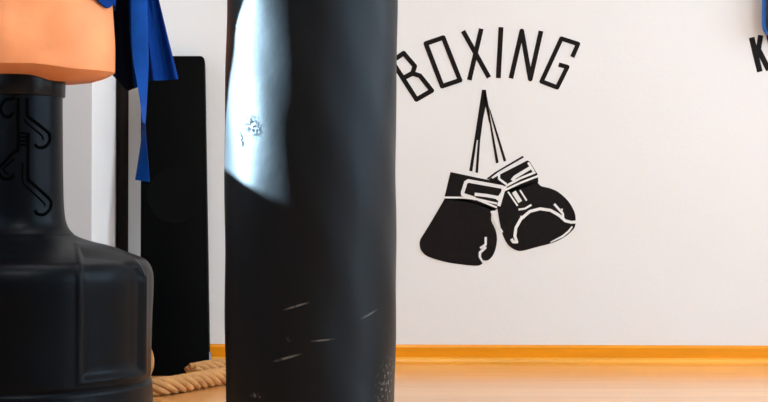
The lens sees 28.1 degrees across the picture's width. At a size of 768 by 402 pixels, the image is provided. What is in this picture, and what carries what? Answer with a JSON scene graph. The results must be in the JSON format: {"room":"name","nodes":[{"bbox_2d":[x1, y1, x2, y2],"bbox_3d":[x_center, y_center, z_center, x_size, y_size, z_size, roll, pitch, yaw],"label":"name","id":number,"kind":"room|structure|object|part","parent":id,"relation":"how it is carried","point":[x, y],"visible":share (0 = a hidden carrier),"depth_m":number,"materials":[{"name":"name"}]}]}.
{"room":"exercise studio","nodes":[
{"label":"exercise studio","id":0,"kind":"room"},
{"bbox_2d":[63,75,116,246],"bbox_3d":[-1.136,-0.871,4.575,0.622,2.750,0.450,0,0,0],"label":"wall","id":1,"kind":"structure","parent":0,"point":[89,110],"depth_m":4.35,"materials":[{"name":"paint"}]},
{"bbox_2d":[128,0,767,344],"bbox_3d":[0.978,-0.865,4.875,5.150,2.750,0.150,0,0,0],"label":"wall","id":2,"kind":"structure","parent":0,"point":[654,134],"depth_m":4.80,"materials":[{"name":"paint"}]},
{"bbox_2d":[397,27,579,101],"bbox_3d":[0.316,-0.426,4.799,0.594,0.234,0.001,0,0,0],"label":"lettering","id":3,"kind":"object","parent":2,"relation":"attached to","point":[530,70],"depth_m":4.80,"materials":[{"name":"black paint"}]},
{"bbox_2d":[210,344,767,357],"bbox_3d":[1.285,0.482,4.793,4.228,0.060,0.014,0,0,0],"label":"baseboard","id":4,"kind":"structure","parent":2,"relation":"attached to","point":[217,350],"depth_m":4.79,"materials":[{"name":"orange wood"}]},
{"bbox_2d":[212,357,767,365],"bbox_3d":[1.284,0.501,4.778,4.228,0.021,0.016,0,0,0],"label":"trim","id":5,"kind":"structure","parent":2,"relation":"attached to","point":[399,360],"depth_m":4.77,"materials":[{"name":"brown wood"}]},
{"bbox_2d":[420,90,576,265],"bbox_3d":[0.358,-0.072,4.799,0.492,0.550,0.002,0,0,0],"label":"wall decal","id":6,"kind":"object","parent":2,"relation":"attached to","point":[462,231],"visible":1,"depth_m":4.80,"materials":[{"name":"black plastic"}]},
{"bbox_3d":[0.324,-0.217,4.799,0.116,0.260,0.001,0,0,0],"label":"cord","id":7,"kind":"part","parent":6,"relation":"part of","materials":[{"name":"black plastic"}]},
{"bbox_2d":[749,35,767,71],"bbox_3d":[1.187,-0.463,4.799,0.094,0.122,0.001,0,0,0],"label":"lettering","id":8,"kind":"object","parent":2,"relation":"attached to","point":[758,55],"depth_m":4.80,"materials":[{"name":"black paint"}]},
{"bbox_3d":[1.331,-1.149,4.752,0.020,0.038,0.097,0,0,0],"label":"wall hook","id":9,"kind":"object","parent":2,"relation":"attached to","visible":0},
{"bbox_2d":[762,0,767,35],"bbox_3d":[1.330,-0.829,4.762,0.314,0.653,0.076,0,0,0],"label":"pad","id":10,"kind":"object","parent":9,"relation":"hanging from","point":[764,2],"visible":1,"depth_m":4.76,"materials":[{"name":"blue"}]},
{"bbox_2d":[151,364,767,401],"bbox_3d":[0.973,0.560,0.400,5.150,0.100,9.100,0,0,0],"label":"floor","id":11,"kind":"structure","parent":0,"point":[413,383],"depth_m":4.26,"materials":[{"name":"laminate"}]},
{"bbox_2d":[0,0,153,401],"bbox_3d":[-0.830,-0.407,3.500,0.607,1.825,0.607,0,0,0],"label":"training dummy","id":12,"kind":"object","parent":11,"relation":"on","point":[76,312],"visible":1,"depth_m":3.36,"materials":[{"name":"black plastic"}]},
{"bbox_2d":[97,0,177,90],"bbox_3d":[-0.775,-0.593,3.497,0.589,0.664,0.334,0,0,0],"label":"jacket","id":13,"kind":"object","parent":12,"relation":"hanging from","point":[161,61],"visible":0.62,"depth_m":3.60,"materials":[{"name":"blue fabric"}]},
{"bbox_2d":[131,0,149,181],"bbox_3d":[-0.561,-0.334,3.531,0.050,0.582,0.043,0,0,0],"label":"belt","id":14,"kind":"object","parent":13,"relation":"hanging from","point":[139,14],"visible":1,"depth_m":3.53,"materials":[{"name":"blue fabric"}]},
{"bbox_2d":[116,80,128,251],"bbox_3d":[-0.807,-0.470,4.745,0.037,1.950,0.037,0,0,0],"label":"post","id":15,"kind":"object","parent":11,"relation":"on","point":[122,103],"visible":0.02,"depth_m":4.73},
{"bbox_2d":[150,349,153,376],"bbox_3d":[-0.664,0.440,4.079,0.107,0.128,0.094,0,0,0],"label":"rope","id":16,"kind":"object","parent":11,"relation":"on","point":[152,355],"visible":0.03,"depth_m":4.07,"materials":[{"name":"beige fabric"}]},
{"bbox_2d":[141,56,211,375],"bbox_3d":[-0.625,0.028,4.611,0.207,0.955,0.382,0,0,-9],"label":"speaker","id":17,"kind":"object","parent":11,"relation":"on","point":[174,202],"visible":0.74,"depth_m":4.59},
{"bbox_2d":[151,358,225,395],"bbox_3d":[-0.450,0.477,4.269,0.941,0.057,0.260,0,0,-45],"label":"rope","id":18,"kind":"object","parent":11,"relation":"on","point":[205,373],"visible":0.31,"depth_m":4.10,"materials":[{"name":"beige fabric"}]},
{"bbox_3d":[0.982,-2.290,0.400,5.150,0.100,9.100,0,0,0],"label":"ceiling","id":19,"kind":"structure","parent":0,"visible":0},
{"bbox_2d":[224,0,397,401],"bbox_3d":[-0.126,-0.910,2.700,0.303,2.665,0.303,0,0,23],"label":"bag","id":20,"kind":"object","parent":19,"relation":"hanging from","point":[311,85],"visible":1,"depth_m":2.57,"materials":[{"name":"leather"}]}
]}

